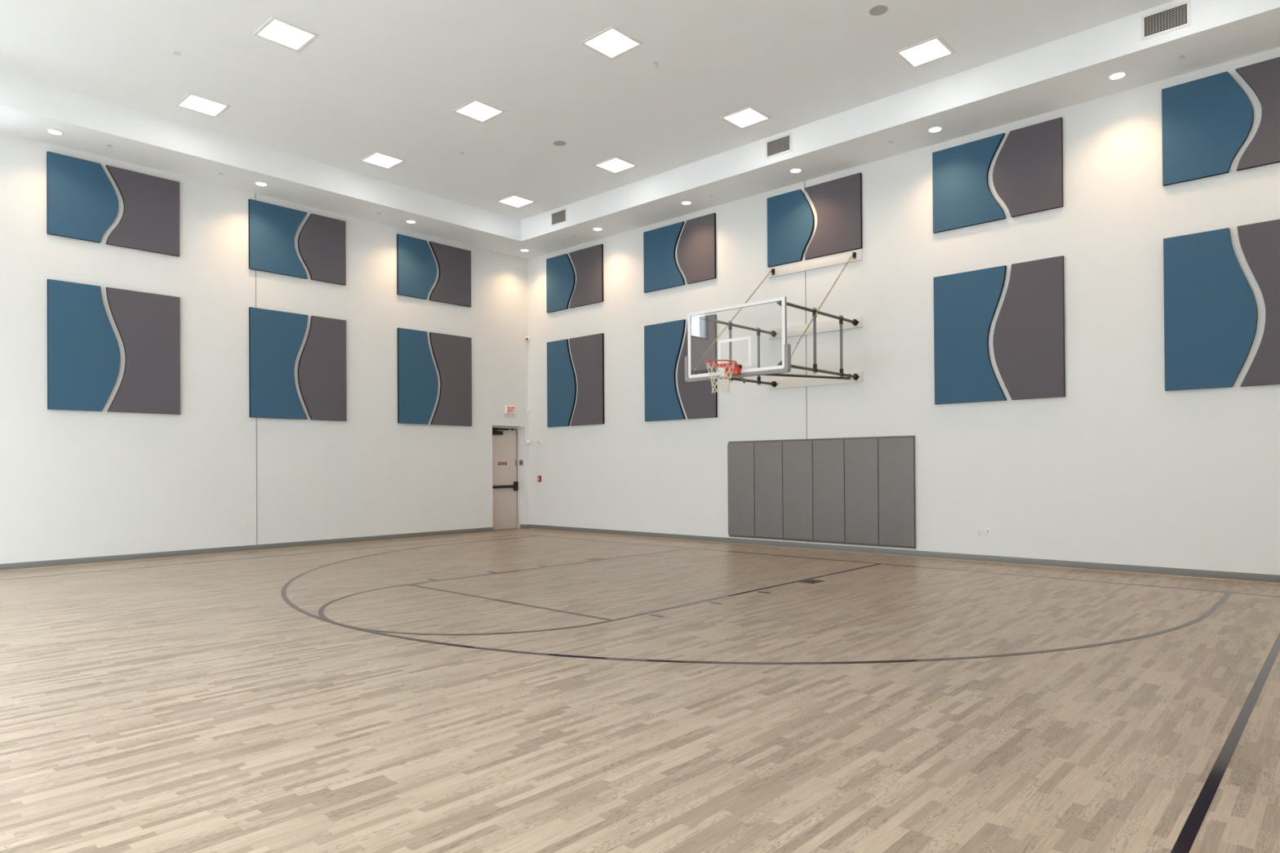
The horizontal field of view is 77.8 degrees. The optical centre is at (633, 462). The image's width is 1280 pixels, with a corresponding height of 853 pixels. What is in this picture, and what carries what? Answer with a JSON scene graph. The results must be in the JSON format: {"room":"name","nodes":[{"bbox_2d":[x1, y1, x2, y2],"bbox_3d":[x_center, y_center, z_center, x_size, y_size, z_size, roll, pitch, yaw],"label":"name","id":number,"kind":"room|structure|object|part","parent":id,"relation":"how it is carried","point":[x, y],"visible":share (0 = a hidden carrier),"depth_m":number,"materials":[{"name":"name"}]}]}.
{"room":"indoor basketball court","nodes":[
{"label":"indoor basketball court","id":0,"kind":"room"},
{"bbox_2d":[0,131,528,564],"bbox_3d":[-8.115,-1.981,13.456,0.366,7.178,16.032,-1,0,43],"label":"wall","id":1,"kind":"structure","parent":0,"point":[74,484],"depth_m":14.11,"materials":[{"name":"white paint"}]},
{"bbox_2d":[46,151,118,243],"bbox_3d":[-8.693,-4.146,12.546,0.049,1.265,0.946,-1,0,43],"label":"acoustic panel","id":2,"kind":"object","parent":1,"relation":"attached to","point":[82,201],"visible":1,"depth_m":12.47,"materials":[{"name":"blue fabric"}]},
{"bbox_2d":[47,279,119,411],"bbox_3d":[-8.672,-1.815,12.538,0.049,1.996,0.962,-1,0,43],"label":"acoustic panel","id":3,"kind":"object","parent":1,"relation":"attached to","point":[83,352],"visible":1,"depth_m":12.46,"materials":[{"name":"blue fabric"}]},
{"bbox_2d":[105,164,179,256],"bbox_3d":[-8.126,-4.147,13.162,0.049,1.265,1.072,-1,0,43],"label":"acoustic panel","id":4,"kind":"object","parent":1,"relation":"attached to","point":[149,221],"visible":1,"depth_m":13.19,"materials":[{"name":"grey fabric"}]},
{"bbox_2d":[106,287,180,414],"bbox_3d":[-8.110,-1.815,13.149,0.049,1.996,1.073,-1,0,43],"label":"acoustic panel","id":5,"kind":"object","parent":1,"relation":"attached to","point":[148,325],"visible":1,"depth_m":13.17,"materials":[{"name":"grey fabric"}]},
{"bbox_2d":[240,523,244,529],"bbox_3d":[-7.045,1.152,14.300,0.010,0.114,0.070,-1,0,43],"label":"wall outlet","id":6,"kind":"object","parent":1,"relation":"attached to","point":[242,525],"visible":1,"depth_m":14.30,"materials":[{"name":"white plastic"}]},
{"bbox_2d":[254,193,257,544],"bbox_3d":[-6.897,-1.708,14.503,0.004,6.425,0.014,-1,0,43],"label":"trim","id":7,"kind":"structure","parent":1,"relation":"attached to","point":[255,193],"depth_m":14.49,"materials":[{"name":"grey metal"}]},
{"bbox_2d":[0,524,528,570],"bbox_3d":[-8.024,1.556,13.369,0.212,0.102,16.023,-1,0,43],"label":"baseboard","id":8,"kind":"structure","parent":1,"relation":"attached to","point":[28,565],"depth_m":14.06,"materials":[{"name":"grey plastic"}]},
{"bbox_2d":[248,199,307,279],"bbox_3d":[-6.617,-4.148,14.803,0.049,1.265,1.075,-1,0,43],"label":"acoustic panel","id":9,"kind":"object","parent":1,"relation":"attached to","point":[273,228],"visible":1,"depth_m":14.72,"materials":[{"name":"blue fabric"}]},
{"bbox_2d":[248,306,307,419],"bbox_3d":[-6.600,-1.817,14.789,0.049,1.996,1.076,-1,0,43],"label":"acoustic panel","id":10,"kind":"object","parent":1,"relation":"attached to","point":[276,338],"visible":1,"depth_m":14.69,"materials":[{"name":"blue fabric"}]},
{"bbox_2d":[297,213,346,285],"bbox_3d":[-6.050,-4.149,15.419,0.049,1.265,0.943,-1,0,43],"label":"acoustic panel","id":11,"kind":"object","parent":1,"relation":"attached to","point":[322,240],"visible":1,"depth_m":15.43,"materials":[{"name":"grey fabric"}]},
{"bbox_2d":[297,315,346,421],"bbox_3d":[-6.038,-1.817,15.400,0.049,1.996,0.959,-1,0,43],"label":"acoustic panel","id":12,"kind":"object","parent":1,"relation":"attached to","point":[322,366],"visible":1,"depth_m":15.41,"materials":[{"name":"grey fabric"}]},
{"bbox_2d":[396,233,436,299],"bbox_3d":[-4.626,-4.150,16.967,0.049,1.265,0.946,-1,0,43],"label":"acoustic panel","id":13,"kind":"object","parent":1,"relation":"attached to","point":[416,267],"visible":1,"depth_m":16.89,"materials":[{"name":"blue fabric"}]},
{"bbox_2d":[397,327,438,424],"bbox_3d":[-4.604,-1.818,16.959,0.049,1.996,0.962,-1,0,43],"label":"acoustic panel","id":14,"kind":"object","parent":1,"relation":"attached to","point":[417,376],"visible":1,"depth_m":16.88,"materials":[{"name":"blue fabric"}]},
{"bbox_2d":[428,241,471,306],"bbox_3d":[-4.058,-4.150,17.583,0.049,1.265,1.072,-1,0,43],"label":"acoustic panel","id":15,"kind":"object","parent":1,"relation":"attached to","point":[453,286],"visible":1,"depth_m":17.59,"materials":[{"name":"grey fabric"}]},
{"bbox_2d":[429,332,471,426],"bbox_3d":[-4.042,-1.819,17.570,0.049,1.996,1.073,-1,0,43],"label":"acoustic panel","id":16,"kind":"object","parent":1,"relation":"attached to","point":[452,354],"visible":1,"depth_m":17.58,"materials":[{"name":"grey fabric"}]},
{"bbox_2d":[492,426,523,530],"bbox_3d":[-3.083,0.371,18.900,0.216,2.465,0.975,-1,0,43],"label":"door","id":17,"kind":"structure","parent":1,"relation":"in","point":[506,463],"depth_m":18.98,"materials":[{"name":"beige metal"}]},
{"bbox_3d":[-3.136,-0.775,18.862,0.046,0.076,0.713,-1,0,43],"label":"closer arm","id":18,"kind":"part","parent":17,"relation":"part of","materials":[{"name":"black metal"}]},
{"bbox_3d":[-2.731,0.006,19.218,0.122,0.134,0.030,-1,0,43],"label":"strike plate","id":19,"kind":"part","parent":17,"relation":"part of","materials":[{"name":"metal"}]},
{"bbox_2d":[505,405,515,413],"bbox_3d":[-2.921,-1.242,18.775,0.063,0.189,0.274,-1,0,43],"label":"exit sign","id":20,"kind":"object","parent":1,"relation":"attached to","point":[508,409],"visible":1,"depth_m":18.74,"materials":[{"name":"white plastic"}]},
{"bbox_2d":[0,0,1173,220],"bbox_3d":[-2.297,-5.550,8.100,13.344,0.183,13.862,-1,0,43],"label":"ceiling","id":21,"kind":"structure","parent":0,"point":[386,77],"depth_m":10.94,"materials":[{"name":"paint"}]},
{"bbox_2d":[175,92,231,117],"bbox_3d":[-6.519,-5.402,12.017,0.588,0.009,0.588,-1,0,43],"label":"recessed light","id":22,"kind":"object","parent":21,"relation":"in","point":[191,101],"visible":1,"depth_m":12.01,"materials":[{"name":"white paint"}]},
{"bbox_2d":[180,94,226,115],"bbox_3d":[-6.519,-5.405,12.017,0.500,0.004,0.500,-1,0,43],"label":"diffuser","id":23,"kind":"object","parent":22,"relation":"attached to","point":[201,104],"depth_m":12.02,"materials":[{"name":"white plastic"}]},
{"bbox_2d":[253,16,319,52],"bbox_3d":[-4.415,-5.428,10.082,0.588,0.009,0.588,-1,0,43],"label":"recessed light","id":24,"kind":"object","parent":21,"relation":"in","point":[277,31],"visible":1,"depth_m":10.07,"materials":[{"name":"white paint"}]},
{"bbox_2d":[359,151,405,169],"bbox_3d":[-4.496,-5.404,14.216,0.588,0.009,0.588,-1,0,43],"label":"recessed light","id":25,"kind":"object","parent":21,"relation":"in","point":[376,158],"visible":1,"depth_m":14.21,"materials":[{"name":"white paint"}]},
{"bbox_2d":[363,153,401,168],"bbox_3d":[-4.496,-5.407,14.216,0.500,0.004,0.500,-1,0,43],"label":"diffuser","id":26,"kind":"object","parent":25,"relation":"attached to","point":[382,160],"depth_m":14.21,"materials":[{"name":"white plastic"}]},
{"bbox_2d":[452,98,506,123],"bbox_3d":[-2.392,-5.430,12.280,0.588,0.009,0.588,-1,0,43],"label":"recessed light","id":27,"kind":"object","parent":21,"relation":"in","point":[475,109],"visible":1,"depth_m":12.28,"materials":[{"name":"white paint"}]},
{"bbox_2d":[457,101,501,120],"bbox_3d":[-2.392,-5.433,12.280,0.500,0.004,0.500,-1,0,43],"label":"diffuser","id":28,"kind":"object","parent":27,"relation":"attached to","point":[475,110],"depth_m":12.28,"materials":[{"name":"white plastic"}]},
{"bbox_2d":[496,194,536,208],"bbox_3d":[-2.434,-5.406,16.456,0.588,0.009,0.588,-1,0,43],"label":"recessed light","id":29,"kind":"object","parent":21,"relation":"in","point":[514,201],"visible":1,"depth_m":16.44,"materials":[{"name":"white paint"}]},
{"bbox_2d":[500,195,532,207],"bbox_3d":[-2.434,-5.409,16.456,0.500,0.004,0.500,-1,0,43],"label":"diffuser","id":30,"kind":"object","parent":29,"relation":"attached to","point":[513,201],"depth_m":16.44,"materials":[{"name":"white plastic"}]},
{"bbox_2d":[552,140,566,146],"bbox_3d":[-1.262,-5.432,13.513,0.235,0.006,0.235,-1,0,43],"label":"ceiling speaker","id":31,"kind":"object","parent":21,"relation":"attached to","point":[557,143],"visible":1,"depth_m":13.51,"materials":[{"name":"grey plastic"}]},
{"bbox_2d":[579,26,643,60],"bbox_3d":[-0.284,-5.456,10.340,0.588,0.009,0.588,-1,0,43],"label":"recessed light","id":32,"kind":"object","parent":21,"relation":"in","point":[611,42],"visible":1,"depth_m":10.33,"materials":[{"name":"white paint"}]},
{"bbox_2d":[586,29,637,57],"bbox_3d":[-0.284,-5.458,10.340,0.500,0.004,0.500,-1,0,43],"label":"diffuser","id":33,"kind":"object","parent":32,"relation":"attached to","point":[609,42],"depth_m":10.34,"materials":[{"name":"white plastic"}]},
{"bbox_2d":[592,156,637,173],"bbox_3d":[-0.331,-5.432,14.521,0.588,0.009,0.588,-1,0,43],"label":"recessed light","id":34,"kind":"object","parent":21,"relation":"in","point":[615,165],"visible":1,"depth_m":14.51,"materials":[{"name":"white paint"}]},
{"bbox_2d":[596,158,633,172],"bbox_3d":[-0.331,-5.434,14.521,0.500,0.004,0.500,-1,0,43],"label":"diffuser","id":35,"kind":"object","parent":34,"relation":"attached to","point":[611,165],"depth_m":14.52,"materials":[{"name":"white plastic"}]},
{"bbox_2d":[0,0,1279,259],"bbox_3d":[-2.295,-5.316,8.098,15.514,0.652,16.032,-1,0,43],"label":"soffit","id":36,"kind":"structure","parent":21,"relation":"attached to","point":[1075,68],"depth_m":12.41,"materials":[{"name":"paint"}]},
{"bbox_2d":[45,128,63,135],"bbox_3d":[-8.624,-4.920,11.825,0.213,0.008,0.213,-1,0,43],"label":"recessed light","id":37,"kind":"object","parent":36,"relation":"attached to","point":[53,131],"visible":1,"depth_m":11.81,"materials":[{"name":"white paint"}]},
{"bbox_2d":[254,182,267,186],"bbox_3d":[-6.589,-4.922,14.037,0.213,0.008,0.213,-1,0,43],"label":"recessed light","id":38,"kind":"object","parent":36,"relation":"attached to","point":[260,184],"visible":1,"depth_m":14.03,"materials":[{"name":"white paint"}]},
{"bbox_2d":[405,220,416,223],"bbox_3d":[-4.558,-4.923,16.244,0.213,0.008,0.213,-1,0,43],"label":"recessed light","id":39,"kind":"object","parent":36,"relation":"attached to","point":[406,221],"visible":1,"depth_m":16.23,"materials":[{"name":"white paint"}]},
{"bbox_2d":[520,248,528,252],"bbox_3d":[-2.533,-4.925,18.445,0.213,0.008,0.213,-1,0,43],"label":"recessed light","id":40,"kind":"object","parent":36,"relation":"attached to","point":[521,250],"visible":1,"depth_m":18.42,"materials":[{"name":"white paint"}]},
{"bbox_2d":[551,207,566,226],"bbox_3d":[-1.594,-5.207,16.866,0.503,0.305,0.009,-1,0,43],"label":"air vent","id":41,"kind":"object","parent":36,"relation":"attached to","point":[557,217],"visible":1,"depth_m":16.86,"materials":[{"name":"white metal"}]},
{"bbox_2d":[592,227,602,231],"bbox_3d":[-0.765,-4.947,16.838,0.213,0.008,0.213,-1,0,43],"label":"recessed light","id":42,"kind":"object","parent":36,"relation":"attached to","point":[593,228],"visible":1,"depth_m":16.82,"materials":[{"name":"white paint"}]},
{"bbox_2d":[680,200,692,204],"bbox_3d":[1.010,-4.968,15.206,0.213,0.008,0.213,-1,0,43],"label":"recessed light","id":43,"kind":"object","parent":36,"relation":"attached to","point":[685,202],"visible":1,"depth_m":15.19,"materials":[{"name":"white paint"}]},
{"bbox_2d":[765,132,791,159],"bbox_3d":[2.403,-5.256,13.188,0.503,0.305,0.009,-1,0,43],"label":"air vent","id":44,"kind":"object","parent":36,"relation":"attached to","point":[781,144],"visible":1,"depth_m":13.18,"materials":[{"name":"white metal"}]},
{"bbox_2d":[789,168,802,173],"bbox_3d":[2.775,-4.990,13.582,0.213,0.008,0.213,-1,0,43],"label":"recessed light","id":45,"kind":"object","parent":36,"relation":"attached to","point":[795,170],"visible":1,"depth_m":13.58,"materials":[{"name":"white paint"}]},
{"bbox_2d":[927,126,942,133],"bbox_3d":[4.542,-5.012,11.955,0.213,0.008,0.213,-1,0,43],"label":"recessed light","id":46,"kind":"object","parent":36,"relation":"attached to","point":[935,129],"visible":1,"depth_m":11.94,"materials":[{"name":"white paint"}]},
{"bbox_2d":[1107,71,1127,79],"bbox_3d":[6.301,-5.034,10.337,0.213,0.008,0.213,-1,0,43],"label":"recessed light","id":47,"kind":"object","parent":36,"relation":"attached to","point":[1118,75],"visible":1,"depth_m":10.33,"materials":[{"name":"white paint"}]},
{"bbox_2d":[1140,0,1191,40],"bbox_3d":[6.382,-5.305,9.527,0.503,0.305,0.009,-1,0,43],"label":"air vent","id":48,"kind":"object","parent":36,"relation":"attached to","point":[1176,16],"visible":1,"depth_m":9.52,"materials":[{"name":"white metal"}]},
{"bbox_2d":[1177,55,1186,59],"bbox_3d":[6.822,-5.036,9.878,0.082,0.015,0.082,-1,0,43],"label":"sprinkler","id":49,"kind":"object","parent":36,"relation":"attached to","point":[1183,57],"visible":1,"depth_m":9.88,"materials":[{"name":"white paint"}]},
{"bbox_2d":[720,106,771,128],"bbox_3d":[1.778,-5.457,12.581,0.588,0.009,0.588,-1,0,43],"label":"recessed light","id":50,"kind":"object","parent":21,"relation":"in","point":[749,116],"visible":1,"depth_m":12.57,"materials":[{"name":"white paint"}]},
{"bbox_2d":[724,108,766,127],"bbox_3d":[1.778,-5.460,12.581,0.500,0.004,0.500,-1,0,43],"label":"diffuser","id":51,"kind":"object","parent":50,"relation":"attached to","point":[744,117],"depth_m":12.58,"materials":[{"name":"white plastic"}]},
{"bbox_2d":[868,4,888,16],"bbox_3d":[2.970,-5.484,9.632,0.235,0.006,0.235,-1,0,43],"label":"ceiling speaker","id":52,"kind":"object","parent":21,"relation":"attached to","point":[878,10],"visible":1,"depth_m":9.62,"materials":[{"name":"grey"}]},
{"bbox_2d":[894,35,955,68],"bbox_3d":[3.902,-5.484,10.626,0.588,0.009,0.588,-1,0,43],"label":"recessed light","id":53,"kind":"object","parent":21,"relation":"in","point":[933,49],"visible":1,"depth_m":10.62,"materials":[{"name":"white paint"}]},
{"bbox_2d":[899,39,950,66],"bbox_3d":[3.902,-5.486,10.626,0.500,0.004,0.500,-1,0,43],"label":"diffuser","id":54,"kind":"object","parent":53,"relation":"attached to","point":[930,51],"depth_m":10.63,"materials":[{"name":"white plastic"}]},
{"bbox_2d":[0,528,1279,852],"bbox_3d":[-2.263,1.611,8.074,16.170,0.155,16.642,-1,0,43],"label":"floor","id":55,"kind":"structure","parent":0,"point":[516,690],"depth_m":4.91,"materials":[{"name":"brown wood"}]},
{"bbox_2d":[527,47,1279,575],"bbox_3d":[3.280,-1.982,14.113,16.246,7.330,0.366,-1,0,43],"label":"wall","id":56,"kind":"structure","parent":0,"point":[1122,468],"depth_m":11.94,"materials":[{"name":"white paint"}]},
{"bbox_2d":[524,336,530,341],"bbox_3d":[-2.556,-2.989,19.148,0.122,0.122,0.106,0,0,-2],"label":"security camera","id":57,"kind":"object","parent":56,"relation":"attached to","point":[527,338],"visible":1,"depth_m":19.12,"materials":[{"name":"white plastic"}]},
{"bbox_2d":[546,253,575,312],"bbox_3d":[-1.693,-4.162,18.401,0.946,1.265,0.049,-1,0,43],"label":"acoustic panel","id":58,"kind":"object","parent":56,"relation":"attached to","point":[560,273],"visible":1,"depth_m":18.39,"materials":[{"name":"blue fabric"}]},
{"bbox_2d":[546,338,576,426],"bbox_3d":[-1.671,-1.831,18.383,0.962,1.996,0.049,-1,0,43],"label":"acoustic panel","id":59,"kind":"object","parent":56,"relation":"attached to","point":[561,376],"visible":1,"depth_m":18.37,"materials":[{"name":"blue fabric"}]},
{"bbox_2d":[568,244,603,308],"bbox_3d":[-1.077,-4.170,17.834,1.072,1.265,0.049,-1,0,43],"label":"acoustic panel","id":60,"kind":"object","parent":56,"relation":"attached to","point":[588,263],"visible":1,"depth_m":17.75,"materials":[{"name":"grey fabric"}]},
{"bbox_2d":[568,333,604,426],"bbox_3d":[-1.060,-1.838,17.821,1.073,1.996,0.049,-1,0,43],"label":"acoustic panel","id":61,"kind":"object","parent":56,"relation":"attached to","point":[587,352],"visible":1,"depth_m":17.73,"materials":[{"name":"grey fabric"}]},
{"bbox_2d":[643,221,684,293],"bbox_3d":[0.620,-4.191,16.273,1.076,1.265,0.049,-1,0,43],"label":"acoustic panel","id":62,"kind":"object","parent":56,"relation":"attached to","point":[661,270],"visible":1,"depth_m":16.28,"materials":[{"name":"blue fabric"}]},
{"bbox_2d":[644,319,685,421],"bbox_3d":[0.636,-1.859,16.260,1.076,1.996,0.049,-1,0,43],"label":"acoustic panel","id":63,"kind":"object","parent":56,"relation":"attached to","point":[663,342],"visible":1,"depth_m":16.27,"materials":[{"name":"blue fabric"}]},
{"bbox_2d":[676,213,715,284],"bbox_3d":[1.236,-4.198,15.706,0.943,1.265,0.049,-1,0,43],"label":"acoustic panel","id":64,"kind":"object","parent":56,"relation":"attached to","point":[696,246],"visible":1,"depth_m":15.64,"materials":[{"name":"grey fabric"}]},
{"bbox_2d":[677,314,717,418],"bbox_3d":[1.247,-1.867,15.698,0.959,1.996,0.049,-1,0,43],"label":"acoustic panel","id":65,"kind":"object","parent":56,"relation":"attached to","point":[698,400],"visible":0.91,"depth_m":15.60,"materials":[{"name":"grey fabric"}]},
{"bbox_2d":[727,440,755,537],"bbox_3d":[2.032,0.508,14.969,0.610,1.818,0.049,-1,0,43],"label":"pad","id":66,"kind":"object","parent":56,"relation":"attached to","point":[740,455],"visible":1,"depth_m":14.95,"materials":[{"name":"grey leather"}]},
{"bbox_2d":[754,440,784,540],"bbox_3d":[2.480,0.502,14.557,0.610,1.818,0.049,-1,0,43],"label":"pad","id":67,"kind":"object","parent":56,"relation":"attached to","point":[768,454],"visible":1,"depth_m":14.52,"materials":[{"name":"grey leather"}]},
{"bbox_2d":[684,248,862,393],"bbox_3d":[2.137,-2.310,12.897,1.938,2.533,2.972,-1,0,43],"label":"basketball hoop","id":68,"kind":"object","parent":56,"relation":"attached to","point":[731,371],"visible":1,"depth_m":12.98,"materials":[{"name":"metal"}]},
{"bbox_3d":[1.407,-1.395,12.345,0.134,0.116,0.006,-1,0,43],"label":"mounting plate","id":69,"kind":"part","parent":68,"relation":"part of","materials":[{"name":"white metal"}]},
{"bbox_3d":[1.563,-1.893,12.266,1.826,1.061,0.046,-1,0,43],"label":"backboard frame","id":70,"kind":"part","parent":68,"relation":"part of","materials":[{"name":"metal"}]},
{"bbox_3d":[1.833,-2.631,13.760,1.928,1.732,0.029,0,0,-45],"label":"support chain","id":71,"kind":"part","parent":68,"relation":"part of","materials":[{"name":"gold metal"}]},
{"bbox_3d":[3.073,-2.646,12.619,0.029,1.732,1.928,-1,0,40],"label":"support chain","id":72,"kind":"part","parent":68,"relation":"part of","materials":[{"name":"gold metal"}]},
{"bbox_2d":[767,189,814,267],"bbox_3d":[2.813,-4.218,14.255,0.946,1.265,0.049,-1,0,43],"label":"acoustic panel","id":73,"kind":"object","parent":56,"relation":"attached to","point":[790,215],"visible":1,"depth_m":14.25,"materials":[{"name":"blue fabric"}]},
{"bbox_2d":[782,439,813,542],"bbox_3d":[2.929,0.497,14.144,0.610,1.818,0.049,-1,0,43],"label":"pad","id":74,"kind":"object","parent":56,"relation":"attached to","point":[797,460],"visible":1,"depth_m":14.12,"materials":[{"name":"grey plastic"}]},
{"bbox_2d":[804,181,808,542],"bbox_3d":[3.058,-1.780,14.067,0.015,6.425,0.004,-1,0,43],"label":"trim","id":75,"kind":"structure","parent":56,"relation":"attached to","point":[804,181],"depth_m":14.07,"materials":[{"name":"grey metal"}]},
{"bbox_2d":[812,437,845,544],"bbox_3d":[3.377,0.491,13.731,0.610,1.818,0.049,-1,0,43],"label":"pad","id":76,"kind":"object","parent":56,"relation":"attached to","point":[828,454],"visible":1,"depth_m":13.70,"materials":[{"name":"grey leather"}]},
{"bbox_2d":[804,172,862,259],"bbox_3d":[3.429,-4.225,13.688,1.072,1.265,0.049,-1,0,43],"label":"acoustic panel","id":77,"kind":"object","parent":56,"relation":"attached to","point":[837,202],"visible":1,"depth_m":13.60,"materials":[{"name":"grey fabric"}]},
{"bbox_2d":[844,436,879,546],"bbox_3d":[3.826,0.486,13.319,0.610,1.818,0.049,-1,0,43],"label":"pad","id":78,"kind":"object","parent":56,"relation":"attached to","point":[860,454],"visible":1,"depth_m":13.29,"materials":[{"name":"grey plastic"}]},
{"bbox_2d":[878,435,915,548],"bbox_3d":[4.275,0.480,12.906,0.610,1.818,0.049,-1,0,43],"label":"pad","id":79,"kind":"object","parent":56,"relation":"attached to","point":[896,454],"visible":1,"depth_m":12.88,"materials":[{"name":"grey plastic"}]},
{"bbox_2d":[528,524,1279,583],"bbox_3d":[3.175,1.480,13.953,15.514,0.102,0.017,-1,0,43],"label":"baseboard","id":80,"kind":"structure","parent":56,"relation":"attached to","point":[1264,578],"depth_m":12.19,"materials":[{"name":"grey plastic"}]},
{"bbox_2d":[932,133,1005,233],"bbox_3d":[5.115,-4.246,12.138,1.075,1.265,0.049,-1,0,43],"label":"acoustic panel","id":81,"kind":"object","parent":56,"relation":"attached to","point":[962,197],"visible":1,"depth_m":12.16,"materials":[{"name":"blue fabric"}]},
{"bbox_2d":[933,265,1006,404],"bbox_3d":[5.131,-1.914,12.124,1.076,1.996,0.049,-1,0,43],"label":"acoustic panel","id":82,"kind":"object","parent":56,"relation":"attached to","point":[966,304],"visible":1,"depth_m":12.14,"materials":[{"name":"blue fabric"}]},
{"bbox_2d":[976,527,981,535],"bbox_3d":[5.240,1.050,12.057,0.070,0.114,0.010,-1,0,43],"label":"wall outlet","id":83,"kind":"object","parent":56,"relation":"attached to","point":[978,529],"visible":1,"depth_m":12.05,"materials":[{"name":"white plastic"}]},
{"bbox_2d":[986,528,991,535],"bbox_3d":[5.341,1.045,11.960,0.070,0.114,0.015,-1,0,43],"label":"wall outlet","id":84,"kind":"object","parent":56,"relation":"attached to","point":[988,530],"visible":1,"depth_m":11.95,"materials":[{"name":"white plastic"}]},
{"bbox_2d":[992,117,1063,217],"bbox_3d":[5.731,-4.254,11.571,0.943,1.265,0.049,-1,0,43],"label":"acoustic panel","id":85,"kind":"object","parent":56,"relation":"attached to","point":[1028,171],"visible":1,"depth_m":11.50,"materials":[{"name":"grey fabric"}]},
{"bbox_2d":[993,255,1065,399],"bbox_3d":[5.742,-1.922,11.563,0.959,1.996,0.049,-1,0,43],"label":"acoustic panel","id":86,"kind":"object","parent":56,"relation":"attached to","point":[1028,334],"visible":1,"depth_m":11.49,"materials":[{"name":"grey fabric"}]},
{"bbox_2d":[1161,71,1253,186],"bbox_3d":[7.306,-4.273,10.122,0.946,1.265,0.049,-1,0,43],"label":"acoustic panel","id":87,"kind":"object","parent":56,"relation":"attached to","point":[1206,122],"visible":1,"depth_m":10.13,"materials":[{"name":"blue fabric"}]},
{"bbox_2d":[1163,227,1257,391],"bbox_3d":[7.328,-1.941,10.103,0.962,1.996,0.049,-1,0,43],"label":"acoustic panel","id":88,"kind":"object","parent":56,"relation":"attached to","point":[1211,308],"visible":1,"depth_m":10.11,"materials":[{"name":"blue fabric"}]},
{"bbox_2d":[1235,57,1279,171],"bbox_3d":[7.922,-4.280,9.555,1.072,1.265,0.049,-1,0,43],"label":"acoustic panel","id":89,"kind":"object","parent":56,"relation":"attached to","point":[1263,77],"visible":1,"depth_m":9.70,"materials":[{"name":"grey fabric"}]},
{"bbox_2d":[1236,219,1279,386],"bbox_3d":[7.938,-1.949,9.542,1.073,1.996,0.049,-1,0,43],"label":"acoustic panel","id":90,"kind":"object","parent":56,"relation":"attached to","point":[1260,242],"visible":1,"depth_m":9.70,"materials":[{"name":"grey fabric"}]}
]}

